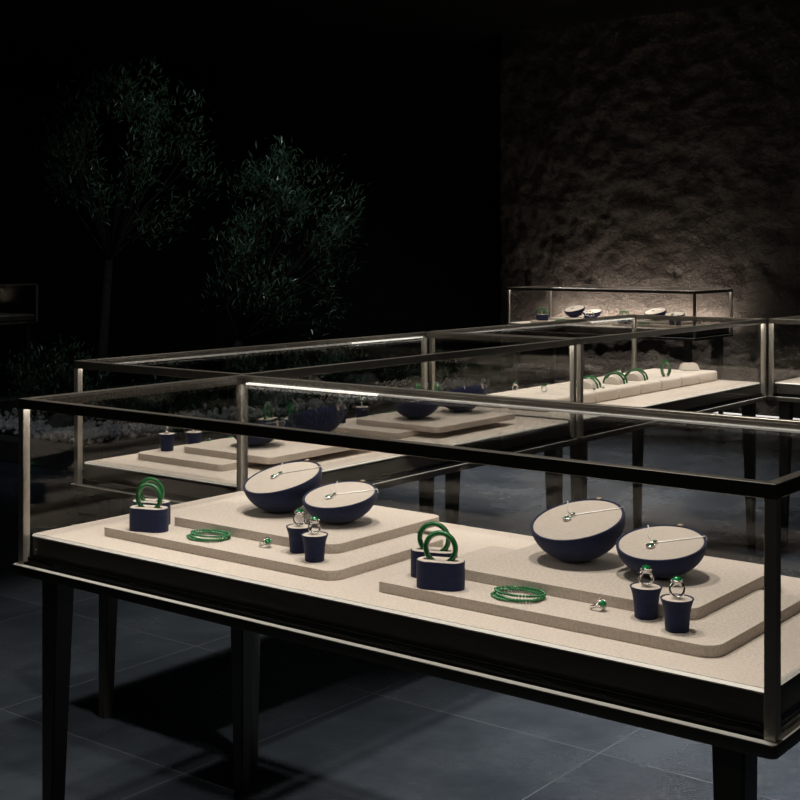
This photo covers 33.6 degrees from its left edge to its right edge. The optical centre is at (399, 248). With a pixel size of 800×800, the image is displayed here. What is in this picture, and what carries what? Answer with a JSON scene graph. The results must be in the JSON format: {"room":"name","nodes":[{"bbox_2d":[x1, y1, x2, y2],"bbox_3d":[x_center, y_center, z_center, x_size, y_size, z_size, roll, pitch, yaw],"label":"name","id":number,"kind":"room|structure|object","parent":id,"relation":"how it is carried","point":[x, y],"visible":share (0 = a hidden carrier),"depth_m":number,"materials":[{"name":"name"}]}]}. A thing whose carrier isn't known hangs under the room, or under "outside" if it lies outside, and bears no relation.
{"room":"shop","nodes":[
{"label":"shop","id":0,"kind":"room"},
{"bbox_2d":[0,94,67,353],"bbox_3d":[-7.857,-0.282,11.161,0.100,3.000,15.000,0,0,38],"label":"wall","id":1,"kind":"structure","parent":0,"point":[33,239],"depth_m":15.62,"materials":[{"name":"paint"}]},
{"bbox_2d":[68,55,501,380],"bbox_3d":[-1.252,-0.282,13.947,6.920,3.000,0.100,0,0,38],"label":"wall","id":2,"kind":"structure","parent":0,"point":[426,136],"depth_m":13.52,"materials":[{"name":"paint"}]},
{"bbox_2d":[0,0,779,100],"bbox_3d":[-1.103,-1.832,5.919,17.000,0.100,15.000,0,0,38],"label":"ceiling","id":3,"kind":"structure","parent":0,"point":[44,44],"depth_m":10.95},
{"bbox_2d":[0,349,799,799],"bbox_3d":[-1.103,1.268,5.919,17.000,0.100,15.000,0,0,38],"label":"floor","id":4,"kind":"structure","parent":0,"point":[332,726],"depth_m":3.50,"materials":[{"name":"stone"}]},
{"bbox_2d":[0,282,38,393],"bbox_3d":[-3.803,0.754,11.270,1.516,0.928,0.628,0,0,38],"label":"display case","id":5,"kind":"object","parent":4,"relation":"on","point":[26,320],"visible":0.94,"depth_m":11.03,"materials":[{"name":"grey"}]},
{"bbox_2d":[0,368,520,472],"bbox_3d":[-1.381,1.158,9.679,2.550,0.120,4.400,0,0,38],"label":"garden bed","id":6,"kind":"object","parent":4,"relation":"on","point":[59,455],"visible":0.36,"depth_m":8.35,"materials":[{"name":"white-grey pebbles"},{"name":"plant leaves"}]},
{"bbox_2d":[0,334,112,419],"bbox_3d":[-2.093,0.819,8.267,0.704,0.577,0.737,0,0,38],"label":"shrub","id":7,"kind":"object","parent":6,"relation":"on","point":[65,375],"visible":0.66,"depth_m":8.24,"materials":[{"name":"green plant"}]},
{"bbox_2d":[45,413,73,427],"bbox_3d":[-2.029,1.040,7.899,0.206,0.136,0.183,0,0,38],"label":"rock","id":8,"kind":"object","parent":6,"relation":"on","point":[57,420],"visible":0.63,"depth_m":7.84,"materials":[{"name":"stone"}]},
{"bbox_2d":[30,55,226,406],"bbox_3d":[-1.862,-0.099,9.112,1.317,2.422,1.399,0,0,-15],"label":"tree","id":9,"kind":"object","parent":6,"relation":"on","point":[110,245],"visible":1,"depth_m":8.95,"materials":[{"name":"green plant"}]},
{"bbox_2d":[123,375,203,413],"bbox_3d":[-1.513,0.942,8.441,0.511,0.332,0.551,0,0,-2],"label":"shrub","id":10,"kind":"object","parent":6,"relation":"on","point":[150,401],"visible":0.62,"depth_m":8.38,"materials":[{"name":"green plant"}]},
{"bbox_2d":[0,377,489,444],"bbox_3d":[-1.385,1.072,9.665,2.251,0.090,4.080,0,0,38],"label":"pebbles","id":11,"kind":"object","parent":6,"relation":"on","point":[107,431],"visible":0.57,"depth_m":8.24,"materials":[{"name":"gravel"}]},
{"bbox_2d":[249,386,292,414],"bbox_3d":[-0.859,1.008,8.836,0.355,0.202,0.261,0,0,38],"label":"rock","id":12,"kind":"object","parent":6,"relation":"on","point":[278,397],"visible":0.77,"depth_m":8.73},
{"bbox_2d":[193,134,372,412],"bbox_3d":[-0.750,0.154,9.059,1.101,1.921,1.297,0,0,-24],"label":"tree","id":13,"kind":"object","parent":6,"relation":"on","point":[247,324],"visible":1,"depth_m":8.92,"materials":[{"name":"green plant"}]},
{"bbox_2d":[278,353,367,401],"bbox_3d":[-0.568,0.914,9.287,0.660,0.388,0.632,0,0,-16],"label":"shrub","id":14,"kind":"object","parent":6,"relation":"on","point":[315,393],"visible":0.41,"depth_m":9.27,"materials":[{"name":"green plant"}]},
{"bbox_2d":[341,373,383,397],"bbox_3d":[-0.271,1.006,9.578,0.367,0.206,0.249,0,0,38],"label":"rock","id":15,"kind":"object","parent":6,"relation":"on","point":[372,379],"visible":0.41,"depth_m":9.52,"materials":[{"name":"stone"}]},
{"bbox_2d":[345,347,419,387],"bbox_3d":[-0.145,0.926,9.909,0.623,0.390,0.635,0,0,4],"label":"shrub","id":16,"kind":"object","parent":6,"relation":"on","point":[385,373],"visible":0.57,"depth_m":9.88,"materials":[{"name":"green plant"}]},
{"bbox_2d":[407,347,476,383],"bbox_3d":[0.270,0.934,10.475,0.585,0.348,0.643,0,0,38],"label":"shrub","id":17,"kind":"object","parent":6,"relation":"on","point":[458,366],"visible":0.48,"depth_m":10.42,"materials":[{"name":"green plant"}]},
{"bbox_2d":[70,332,577,766],"bbox_3d":[-0.141,0.754,3.829,0.628,0.928,1.516,0,0,38],"label":"display case","id":18,"kind":"object","parent":4,"relation":"on","point":[114,479],"visible":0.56,"depth_m":3.45,"materials":[{"name":"brown metal"}]},
{"bbox_2d":[138,438,261,470],"bbox_3d":[-0.390,0.542,3.591,0.325,0.017,0.578,0,0,38],"label":"board","id":19,"kind":"object","parent":18,"relation":"on","point":[178,457],"visible":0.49,"depth_m":3.37,"materials":[{"name":"fabric"}]},
{"bbox_2d":[158,432,175,451],"bbox_3d":[-0.615,0.511,3.497,0.047,0.046,0.047,0,0,38],"label":"stand","id":20,"kind":"object","parent":19,"relation":"on","point":[166,439],"visible":1,"depth_m":3.48,"materials":[{"name":"blue fabric"}]},
{"bbox_2d":[185,430,202,444],"bbox_3d":[-0.549,0.511,3.528,0.047,0.046,0.047,0,0,38],"label":"stand","id":21,"kind":"object","parent":19,"relation":"on","point":[194,437],"visible":0.79,"depth_m":3.51,"materials":[{"name":"blue fabric"}]},
{"bbox_2d":[184,437,351,463],"bbox_3d":[-0.324,0.525,3.527,0.325,0.017,0.405,0,0,38],"label":"board","id":22,"kind":"object","parent":19,"relation":"on","point":[275,451],"visible":0.52,"depth_m":3.41,"materials":[{"name":"fabric"}]},
{"bbox_2d":[232,421,283,445],"bbox_3d":[-0.372,0.482,3.470,0.144,0.070,0.142,0,0,38],"label":"stand","id":23,"kind":"object","parent":22,"relation":"on","point":[253,441],"visible":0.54,"depth_m":3.43,"materials":[{"name":"blue fabric"}]},
{"bbox_2d":[288,405,344,431],"bbox_3d":[-0.228,0.470,3.640,0.157,0.093,0.158,0,0,38],"label":"stand","id":24,"kind":"object","parent":22,"relation":"on","point":[328,418],"visible":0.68,"depth_m":3.58,"materials":[{"name":"blue fabric"}]},
{"bbox_2d":[258,417,277,423],"bbox_3d":[-0.380,0.512,3.820,0.041,0.044,0.078,0,0,19],"label":"stand","id":25,"kind":"object","parent":19,"relation":"on","point":[268,420],"visible":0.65,"depth_m":3.79,"materials":[{"name":"blue fabric"}]},
{"bbox_2d":[263,402,272,419],"bbox_3d":[-0.380,0.472,3.820,0.009,0.057,0.057,0,0,19],"label":"bangle","id":26,"kind":"object","parent":25,"relation":"on","point":[267,403],"visible":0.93,"depth_m":3.81,"materials":[{"name":"stone"}]},
{"bbox_2d":[282,417,292,427],"bbox_3d":[-0.312,0.512,3.828,0.041,0.044,0.078,0,0,19],"label":"stand","id":27,"kind":"object","parent":19,"relation":"on","point":[286,423],"visible":0.2,"depth_m":3.79,"materials":[{"name":"blue fabric"}]},
{"bbox_2d":[287,402,296,415],"bbox_3d":[-0.312,0.472,3.828,0.009,0.057,0.057,0,0,19],"label":"bangle","id":28,"kind":"object","parent":27,"relation":"on","point":[291,403],"visible":0.62,"depth_m":3.82,"materials":[{"name":"stone"}]},
{"bbox_2d":[331,413,431,438],"bbox_3d":[0.042,0.542,4.148,0.325,0.017,0.578,0,0,38],"label":"board","id":29,"kind":"object","parent":18,"relation":"on","point":[350,427],"visible":0.23,"depth_m":3.90,"materials":[{"name":"fabric"}]},
{"bbox_2d":[341,407,347,422],"bbox_3d":[-0.182,0.511,4.053,0.047,0.046,0.047,0,0,38],"label":"stand","id":30,"kind":"object","parent":29,"relation":"on","point":[344,417],"visible":0.23,"depth_m":4.04,"materials":[{"name":"blue fabric"}]},
{"bbox_2d":[355,406,369,417],"bbox_3d":[-0.117,0.511,4.085,0.047,0.046,0.047,0,0,38],"label":"stand","id":31,"kind":"object","parent":29,"relation":"on","point":[361,411],"visible":0.76,"depth_m":4.07,"materials":[{"name":"blue fabric"}]},
{"bbox_2d":[356,407,514,432],"bbox_3d":[0.109,0.525,4.084,0.325,0.017,0.405,0,0,38],"label":"board","id":32,"kind":"object","parent":29,"relation":"on","point":[443,419],"visible":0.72,"depth_m":4.00,"materials":[{"name":"fabric"}]},
{"bbox_2d":[394,400,439,418],"bbox_3d":[0.055,0.482,4.020,0.144,0.070,0.142,0,0,38],"label":"stand","id":33,"kind":"object","parent":32,"relation":"on","point":[422,408],"visible":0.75,"depth_m":3.97,"materials":[{"name":"blue fabric"}]},
{"bbox_2d":[441,384,486,411],"bbox_3d":[0.198,0.470,4.189,0.157,0.093,0.158,0,0,38],"label":"stand","id":34,"kind":"object","parent":32,"relation":"on","point":[475,389],"visible":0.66,"depth_m":4.14,"materials":[{"name":"blue fabric"}]},
{"label":"stand","id":35,"kind":"object","parent":29,"relation":"on","visible":0},
{"bbox_2d":[434,382,440,390],"bbox_3d":[0.124,0.472,4.390,0.009,0.057,0.057,0,0,19],"label":"bangle","id":36,"kind":"object","parent":35,"relation":"on","point":[437,383],"visible":0.45,"depth_m":4.39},
{"label":"stand","id":37,"kind":"object","parent":29,"relation":"on","visible":0},
{"bbox_2d":[415,382,421,388],"bbox_3d":[0.062,0.472,4.383,0.009,0.057,0.057,0,0,19],"label":"bangle","id":38,"kind":"object","parent":37,"relation":"on","point":[418,383],"visible":0.35,"depth_m":4.38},
{"bbox_2d":[12,375,799,799],"bbox_3d":[0.047,0.754,2.331,1.526,0.928,0.628,0,0,38],"label":"display case","id":39,"kind":"object","parent":4,"relation":"on","point":[744,702],"visible":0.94,"depth_m":2.06,"materials":[{"name":"brown metal"}]},
{"bbox_2d":[104,502,442,580],"bbox_3d":[-0.240,0.542,2.490,0.578,0.017,0.325,0,0,38],"label":"board","id":40,"kind":"object","parent":39,"relation":"on","point":[337,566],"visible":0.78,"depth_m":2.34,"materials":[{"name":"fabric"}]},
{"bbox_2d":[129,505,168,532],"bbox_3d":[-0.475,0.512,2.510,0.078,0.044,0.041,0,0,19],"label":"stand","id":41,"kind":"object","parent":40,"relation":"on","point":[147,519],"visible":1,"depth_m":2.49,"materials":[{"name":"blue fabric"}]},
{"bbox_2d":[135,483,162,507],"bbox_3d":[-0.475,0.472,2.510,0.057,0.057,0.009,0,0,19],"label":"bangle","id":42,"kind":"object","parent":41,"relation":"on","point":[141,487],"visible":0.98,"depth_m":2.51,"materials":[{"name":"stone"}]},
{"bbox_2d":[132,498,170,524],"bbox_3d":[-0.483,0.512,2.572,0.078,0.044,0.041,0,0,19],"label":"stand","id":43,"kind":"object","parent":40,"relation":"on","point":[167,503],"visible":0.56,"depth_m":2.56,"materials":[{"name":"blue fabric"}]},
{"bbox_2d":[138,477,164,501],"bbox_3d":[-0.483,0.472,2.572,0.057,0.057,0.009,0,0,19],"label":"bangle","id":44,"kind":"object","parent":43,"relation":"on","point":[158,482],"visible":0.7,"depth_m":2.57,"materials":[{"name":"stone"}]},
{"bbox_2d":[186,529,230,541],"bbox_3d":[-0.352,0.529,2.441,0.085,0.010,0.073,0,0,36],"label":"bracelet","id":45,"kind":"object","parent":40,"relation":"on","point":[224,534],"visible":1,"depth_m":2.43,"materials":[{"name":"stone"}]},
{"bbox_2d":[259,537,271,546],"bbox_3d":[-0.240,0.525,2.371,0.023,0.018,0.029,0,0,-30],"label":"ring","id":46,"kind":"object","parent":40,"relation":"on","point":[267,541],"visible":1,"depth_m":2.36,"materials":[{"name":"silver metal"}]},
{"bbox_2d":[286,523,312,553],"bbox_3d":[-0.177,0.511,2.332,0.047,0.046,0.047,0,0,38],"label":"stand","id":47,"kind":"object","parent":40,"relation":"on","point":[296,544],"visible":0.75,"depth_m":2.31,"materials":[{"name":"blue fabric"}]},
{"bbox_2d":[293,509,305,525],"bbox_3d":[-0.177,0.474,2.332,0.018,0.031,0.017,0,0,-41],"label":"ring","id":48,"kind":"object","parent":47,"relation":"on","point":[299,512],"visible":1,"depth_m":2.33,"materials":[{"name":"silver metal"}]},
{"bbox_2d":[175,500,438,553],"bbox_3d":[-0.176,0.525,2.557,0.405,0.017,0.325,0,0,38],"label":"board","id":49,"kind":"object","parent":40,"relation":"on","point":[245,520],"visible":0.52,"depth_m":2.50,"materials":[{"name":"fabric"}]},
{"bbox_2d":[243,459,321,512],"bbox_3d":[-0.230,0.470,2.606,0.158,0.093,0.157,0,0,38],"label":"stand","id":50,"kind":"object","parent":49,"relation":"on","point":[285,492],"visible":0.92,"depth_m":2.57,"materials":[{"name":"blue fabric"}]},
{"bbox_2d":[271,462,322,477],"bbox_3d":[-0.214,0.441,2.621,0.114,0.024,0.074,0,0,38],"label":"necklace","id":51,"kind":"object","parent":50,"relation":"on","point":[280,472],"visible":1,"depth_m":2.61,"materials":[{"name":"silver metal"}]},
{"bbox_2d":[302,480,376,523],"bbox_3d":[-0.112,0.482,2.503,0.142,0.070,0.144,0,0,38],"label":"stand","id":52,"kind":"object","parent":49,"relation":"on","point":[341,508],"visible":0.98,"depth_m":2.47,"materials":[{"name":"blue fabric"}]},
{"bbox_2d":[325,481,377,498],"bbox_3d":[-0.104,0.461,2.508,0.108,0.019,0.084,0,0,38],"label":"necklace","id":53,"kind":"object","parent":52,"relation":"on","point":[329,496],"visible":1,"depth_m":2.50,"materials":[{"name":"silver metal"}]},
{"bbox_2d":[301,531,327,562],"bbox_3d":[-0.146,0.511,2.266,0.047,0.046,0.047,0,0,38],"label":"stand","id":54,"kind":"object","parent":40,"relation":"on","point":[314,544],"visible":0.95,"depth_m":2.25,"materials":[{"name":"blue fabric"}]},
{"bbox_2d":[308,516,320,533],"bbox_3d":[-0.146,0.474,2.266,0.018,0.031,0.017,0,0,-41],"label":"ring","id":55,"kind":"object","parent":54,"relation":"on","point":[314,520],"visible":1,"depth_m":2.26,"materials":[{"name":"silver metal"}]},
{"bbox_2d":[379,546,799,657],"bbox_3d":[0.293,0.542,2.076,0.578,0.017,0.325,0,0,38],"label":"board","id":56,"kind":"object","parent":39,"relation":"on","point":[720,632],"visible":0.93,"depth_m":1.94,"materials":[{"name":"fabric"}]},
{"bbox_2d":[411,547,457,577],"bbox_3d":[0.055,0.512,2.155,0.078,0.044,0.041,0,0,19],"label":"stand","id":57,"kind":"object","parent":56,"relation":"on","point":[416,552],"visible":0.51,"depth_m":2.15,"materials":[{"name":"blue fabric"}]},
{"bbox_2d":[417,521,450,550],"bbox_3d":[0.055,0.472,2.155,0.057,0.057,0.009,0,0,19],"label":"bangle","id":58,"kind":"object","parent":57,"relation":"on","point":[425,526],"visible":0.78,"depth_m":2.15,"materials":[{"name":"stone"}]},
{"bbox_2d":[417,556,464,591],"bbox_3d":[0.064,0.512,2.086,0.078,0.044,0.041,0,0,19],"label":"stand","id":59,"kind":"object","parent":56,"relation":"on","point":[438,574],"visible":0.93,"depth_m":2.07,"materials":[{"name":"blue fabric"}]},
{"bbox_2d":[423,530,457,560],"bbox_3d":[0.064,0.472,2.086,0.057,0.057,0.009,0,0,19],"label":"bangle","id":60,"kind":"object","parent":59,"relation":"on","point":[433,534],"visible":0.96,"depth_m":2.08,"materials":[{"name":"stone"}]},
{"bbox_2d":[490,585,546,602],"bbox_3d":[0.181,0.529,2.027,0.085,0.010,0.073,0,0,36],"label":"bracelet","id":61,"kind":"object","parent":56,"relation":"on","point":[498,590],"visible":1,"depth_m":2.02,"materials":[{"name":"stone"}]},
{"bbox_2d":[589,598,606,609],"bbox_3d":[0.293,0.525,1.957,0.023,0.018,0.029,0,0,-30],"label":"ring","id":62,"kind":"object","parent":56,"relation":"on","point":[602,604],"visible":1,"depth_m":1.95,"materials":[{"name":"silver metal"}]},
{"bbox_2d":[465,543,763,619],"bbox_3d":[0.357,0.525,2.143,0.405,0.017,0.325,0,0,38],"label":"board","id":63,"kind":"object","parent":56,"relation":"on","point":[714,583],"visible":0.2,"depth_m":2.08,"materials":[{"name":"fabric"}]},
{"bbox_2d":[530,497,624,561],"bbox_3d":[0.295,0.470,2.199,0.158,0.093,0.157,0,0,38],"label":"stand","id":64,"kind":"object","parent":63,"relation":"on","point":[589,536],"visible":1,"depth_m":2.16,"materials":[{"name":"blue fabric"}]},
{"bbox_2d":[562,501,624,520],"bbox_3d":[0.311,0.441,2.213,0.114,0.024,0.074,0,0,38],"label":"necklace","id":65,"kind":"object","parent":64,"relation":"on","point":[566,518],"visible":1,"depth_m":2.20,"materials":[{"name":"silver metal"}]},
{"bbox_2d":[616,524,706,577],"bbox_3d":[0.414,0.482,2.095,0.142,0.070,0.144,0,0,38],"label":"stand","id":66,"kind":"object","parent":63,"relation":"on","point":[669,559],"visible":0.97,"depth_m":2.07,"materials":[{"name":"blue fabric"}]},
{"bbox_2d":[645,525,706,547],"bbox_3d":[0.422,0.461,2.099,0.108,0.019,0.084,0,0,38],"label":"necklace","id":67,"kind":"object","parent":66,"relation":"on","point":[648,545],"visible":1,"depth_m":2.09,"materials":[{"name":"silver metal"}]},
{"bbox_2d":[630,582,662,619],"bbox_3d":[0.356,0.511,1.918,0.047,0.046,0.047,0,0,38],"label":"stand","id":68,"kind":"object","parent":56,"relation":"on","point":[645,598],"visible":0.98,"depth_m":1.90,"materials":[{"name":"blue fabric"}]},
{"bbox_2d":[638,565,653,585],"bbox_3d":[0.356,0.474,1.918,0.018,0.031,0.017,0,0,-41],"label":"ring","id":69,"kind":"object","parent":68,"relation":"on","point":[645,569],"visible":1,"depth_m":1.92,"materials":[{"name":"silver metal"}]},
{"bbox_2d":[660,593,693,633],"bbox_3d":[0.387,0.511,1.852,0.047,0.046,0.047,0,0,38],"label":"stand","id":70,"kind":"object","parent":56,"relation":"on","point":[677,611],"visible":0.94,"depth_m":1.84,"materials":[{"name":"blue fabric"}]},
{"bbox_2d":[669,576,684,597],"bbox_3d":[0.387,0.474,1.852,0.018,0.031,0.017,0,0,-41],"label":"ring","id":71,"kind":"object","parent":70,"relation":"on","point":[676,580],"visible":1,"depth_m":1.85,"materials":[{"name":"silver metal"}]},
{"bbox_2d":[429,314,766,545],"bbox_3d":[0.800,0.754,5.043,0.628,0.928,1.516,0,0,38],"label":"display case","id":72,"kind":"object","parent":4,"relation":"on","point":[718,395],"visible":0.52,"depth_m":4.98,"materials":[{"name":"grey"}]},
{"bbox_2d":[478,392,523,407],"bbox_3d":[0.359,0.533,4.651,0.125,0.036,0.164,0,0,38],"label":"block","id":73,"kind":"object","parent":72,"relation":"on","point":[498,393],"visible":0.22,"depth_m":4.67,"materials":[{"name":"fabric"}]},
{"bbox_2d":[505,388,548,393],"bbox_3d":[0.463,0.533,4.785,0.125,0.036,0.164,0,0,38],"label":"block","id":74,"kind":"object","parent":72,"relation":"on","point":[525,390],"visible":0.23,"depth_m":4.76,"materials":[{"name":"fabric"}]},
{"bbox_2d":[509,393,569,411],"bbox_3d":[0.479,0.530,4.557,0.160,0.042,0.164,0,0,38],"label":"block","id":75,"kind":"object","parent":72,"relation":"on","point":[531,395],"visible":0.29,"depth_m":4.55,"materials":[{"name":"fabric"}]},
{"bbox_2d":[531,384,569,389],"bbox_3d":[0.568,0.533,4.920,0.125,0.036,0.164,0,0,38],"label":"block","id":76,"kind":"object","parent":72,"relation":"on","point":[549,387],"visible":0.2,"depth_m":4.90,"materials":[{"name":"fabric"}]},
{"bbox_2d":[552,381,576,385],"bbox_3d":[0.672,0.533,5.054,0.125,0.036,0.164,0,0,38],"label":"block","id":77,"kind":"object","parent":72,"relation":"on","point":[563,383],"visible":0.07,"depth_m":5.04,"materials":[{"name":"fabric"}]},
{"bbox_2d":[536,389,594,402],"bbox_3d":[0.584,0.530,4.692,0.160,0.042,0.164,0,0,38],"label":"block","id":78,"kind":"object","parent":72,"relation":"on","point":[588,396],"visible":0.43,"depth_m":4.67,"materials":[{"name":"fabric"}]},
{"bbox_2d":[561,387,617,402],"bbox_3d":[0.688,0.530,4.826,0.160,0.042,0.164,0,0,38],"label":"block","id":79,"kind":"object","parent":72,"relation":"on","point":[609,393],"visible":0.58,"depth_m":4.77,"materials":[{"name":"fabric"}]},
{"bbox_2d":[583,379,598,388],"bbox_3d":[0.685,0.494,4.831,0.058,0.029,0.090,0,0,24],"label":"pillow","id":80,"kind":"object","parent":79,"relation":"on","point":[587,384],"visible":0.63,"depth_m":4.79,"materials":[{"name":"fabric"}]},
{"bbox_2d":[576,376,598,388],"bbox_3d":[0.680,0.487,4.820,0.087,0.044,0.008,0,0,24],"label":"bangle","id":81,"kind":"object","parent":80,"relation":"on","point":[589,377],"visible":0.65,"depth_m":4.81,"materials":[{"name":"stone"}]},
{"bbox_2d":[583,375,601,387],"bbox_3d":[0.696,0.487,4.854,0.087,0.044,0.008,0,0,24],"label":"bangle","id":82,"kind":"object","parent":80,"relation":"on","point":[594,377],"visible":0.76,"depth_m":4.84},
{"bbox_2d":[598,382,639,397],"bbox_3d":[0.792,0.530,4.960,0.160,0.042,0.164,0,0,38],"label":"block","id":83,"kind":"object","parent":72,"relation":"on","point":[627,389],"visible":0.53,"depth_m":4.91,"materials":[{"name":"fabric"}]},
{"bbox_2d":[604,375,622,384],"bbox_3d":[0.808,0.494,4.989,0.058,0.029,0.090,0,0,24],"label":"pillow","id":84,"kind":"object","parent":83,"relation":"on","point":[615,380],"visible":0.8,"depth_m":4.95,"materials":[{"name":"fabric"}]},
{"bbox_2d":[603,372,624,383],"bbox_3d":[0.804,0.487,4.979,0.087,0.044,0.008,0,0,24],"label":"bangle","id":85,"kind":"object","parent":84,"relation":"on","point":[610,373],"visible":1,"depth_m":4.97,"materials":[{"name":"stone"}]},
{"bbox_2d":[605,371,627,382],"bbox_3d":[0.819,0.487,5.013,0.087,0.044,0.008,0,0,24],"label":"bangle","id":86,"kind":"object","parent":84,"relation":"on","point":[622,374],"visible":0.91,"depth_m":5.00,"materials":[{"name":"stone"}]},
{"bbox_2d":[623,371,655,374],"bbox_3d":[0.984,0.533,5.457,0.125,0.036,0.164,0,0,38],"label":"block","id":87,"kind":"object","parent":72,"relation":"on","point":[634,371],"visible":0.09,"depth_m":5.49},
{"bbox_2d":[625,380,660,393],"bbox_3d":[0.896,0.530,5.095,0.160,0.042,0.164,0,0,38],"label":"block","id":88,"kind":"object","parent":72,"relation":"on","point":[648,386],"visible":0.53,"depth_m":5.04,"materials":[{"name":"fabric"}]},
{"bbox_2d":[626,372,643,380],"bbox_3d":[0.910,0.494,5.121,0.058,0.029,0.090,0,0,24],"label":"pillow","id":89,"kind":"object","parent":88,"relation":"on","point":[636,376],"visible":0.73,"depth_m":5.08,"materials":[{"name":"fabric"}]},
{"bbox_2d":[624,369,645,380],"bbox_3d":[0.905,0.487,5.110,0.087,0.044,0.008,0,0,24],"label":"bangle","id":90,"kind":"object","parent":89,"relation":"on","point":[627,372],"visible":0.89,"depth_m":5.10,"materials":[{"name":"stone"}]},
{"bbox_2d":[626,368,647,379],"bbox_3d":[0.921,0.487,5.144,0.087,0.044,0.008,0,0,24],"label":"bangle","id":91,"kind":"object","parent":89,"relation":"on","point":[643,371],"visible":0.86,"depth_m":5.13,"materials":[{"name":"stone"}]},
{"bbox_2d":[644,368,673,372],"bbox_3d":[1.089,0.533,5.591,0.125,0.036,0.164,0,0,38],"label":"block","id":92,"kind":"object","parent":72,"relation":"on","point":[656,370],"visible":0.23,"depth_m":5.58,"materials":[{"name":"fabric"}]},
{"bbox_2d":[645,375,680,390],"bbox_3d":[1.001,0.530,5.229,0.160,0.042,0.164,0,0,38],"label":"block","id":93,"kind":"object","parent":72,"relation":"on","point":[667,382],"visible":0.52,"depth_m":5.18,"materials":[{"name":"fabric"}]},
{"bbox_2d":[660,359,670,376],"bbox_3d":[1.053,0.474,5.248,0.064,0.070,0.013,0,0,-42],"label":"bangle","id":94,"kind":"object","parent":93,"relation":"on","point":[665,360],"visible":1,"depth_m":5.24,"materials":[{"name":"stone"}]},
{"bbox_2d":[648,372,698,386],"bbox_3d":[1.105,0.530,5.363,0.160,0.042,0.164,0,0,38],"label":"block","id":95,"kind":"object","parent":72,"relation":"on","point":[687,379],"visible":0.59,"depth_m":5.32,"materials":[{"name":"fabric"}]},
{"bbox_2d":[667,370,716,383],"bbox_3d":[1.209,0.530,5.497,0.160,0.042,0.164,0,0,38],"label":"block","id":96,"kind":"object","parent":72,"relation":"on","point":[704,375],"visible":0.52,"depth_m":5.45,"materials":[{"name":"fabric"}]},
{"bbox_2d":[679,363,699,370],"bbox_3d":[1.207,0.494,5.527,0.077,0.030,0.068,0,0,0],"label":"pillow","id":97,"kind":"object","parent":96,"relation":"on","point":[684,366],"visible":1,"depth_m":5.50,"materials":[{"name":"fabric"}]},
{"bbox_2d":[506,285,732,427],"bbox_3d":[1.577,0.754,9.626,1.516,0.928,0.628,0,0,38],"label":"display case","id":98,"kind":"object","parent":4,"relation":"on","point":[718,335],"visible":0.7,"depth_m":9.40,"materials":[{"name":"grey"}]},
{"bbox_2d":[530,320,616,324],"bbox_3d":[1.294,0.542,9.781,0.578,0.017,0.325,0,0,38],"label":"board","id":99,"kind":"object","parent":98,"relation":"on","point":[531,321],"visible":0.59,"depth_m":9.57,"materials":[{"name":"fabric"}]},
{"bbox_2d":[538,314,547,320],"bbox_3d":[1.059,0.512,9.801,0.078,0.044,0.041,0,0,19],"label":"stand","id":100,"kind":"object","parent":99,"relation":"on","point":[542,317],"visible":1,"depth_m":9.78,"materials":[{"name":"blue fabric"}]},
{"bbox_2d":[548,316,583,319],"bbox_3d":[1.358,0.525,9.848,0.405,0.017,0.325,0,0,38],"label":"board","id":101,"kind":"object","parent":99,"relation":"on","point":[565,317],"visible":0.42,"depth_m":9.83,"materials":[{"name":"fabric"}]},
{"bbox_2d":[564,305,584,316],"bbox_3d":[1.304,0.470,9.898,0.158,0.093,0.157,0,0,38],"label":"stand","id":102,"kind":"object","parent":101,"relation":"on","point":[578,311],"visible":1,"depth_m":9.85,"materials":[{"name":"blue fabric"}]},
{"bbox_2d":[583,308,601,316],"bbox_3d":[1.422,0.482,9.794,0.142,0.070,0.144,0,0,38],"label":"stand","id":103,"kind":"object","parent":101,"relation":"on","point":[598,312],"visible":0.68,"depth_m":9.76,"materials":[{"name":"blue fabric"}]},
{"bbox_2d":[611,323,704,327],"bbox_3d":[1.827,0.542,9.367,0.578,0.017,0.325,0,0,38],"label":"board","id":104,"kind":"object","parent":98,"relation":"on","point":[612,324],"visible":0.47,"depth_m":9.25,"materials":[{"name":"fabric"}]},
{"bbox_2d":[620,319,630,323],"bbox_3d":[1.598,0.512,9.377,0.078,0.044,0.041,0,0,19],"label":"stand","id":105,"kind":"object","parent":104,"relation":"on","point":[629,320],"visible":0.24,"depth_m":9.36,"materials":[{"name":"blue fabric"}]},
{"bbox_2d":[631,319,700,324],"bbox_3d":[1.891,0.525,9.434,0.405,0.017,0.325,0,0,38],"label":"board","id":106,"kind":"object","parent":104,"relation":"on","point":[666,322],"visible":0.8,"depth_m":9.35,"materials":[{"name":"fabric"}]},
{"bbox_2d":[644,307,665,319],"bbox_3d":[1.830,0.470,9.490,0.158,0.093,0.157,0,0,38],"label":"stand","id":107,"kind":"object","parent":106,"relation":"on","point":[662,311],"visible":0.6,"depth_m":9.47,"materials":[{"name":"blue fabric"}]},
{"bbox_2d":[665,311,684,315],"bbox_3d":[1.948,0.482,9.386,0.142,0.070,0.144,0,0,38],"label":"stand","id":108,"kind":"object","parent":106,"relation":"on","point":[680,313],"visible":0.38,"depth_m":9.39,"materials":[{"name":"blue fabric"}]},
{"bbox_2d":[767,315,799,544],"bbox_3d":[2.297,0.754,5.229,1.516,0.928,0.628,0,0,38],"label":"display case","id":109,"kind":"object","parent":4,"relation":"on","point":[787,392],"visible":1,"depth_m":5.45,"materials":[{"name":"grey"}]},
{"bbox_2d":[500,0,799,417],"bbox_3d":[4.927,-0.282,8.045,10.080,3.000,0.447,0,0,38],"label":"stone wall","id":110,"kind":"structure","parent":0,"point":[658,150],"depth_m":10.12,"materials":[{"name":"stone"}]},
{"bbox_2d":[714,412,799,419],"bbox_3d":[2.950,1.203,9.142,1.750,0.030,0.038,0,0,38],"label":"light strip","id":111,"kind":"object","parent":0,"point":[714,412],"visible":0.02,"depth_m":9.42,"materials":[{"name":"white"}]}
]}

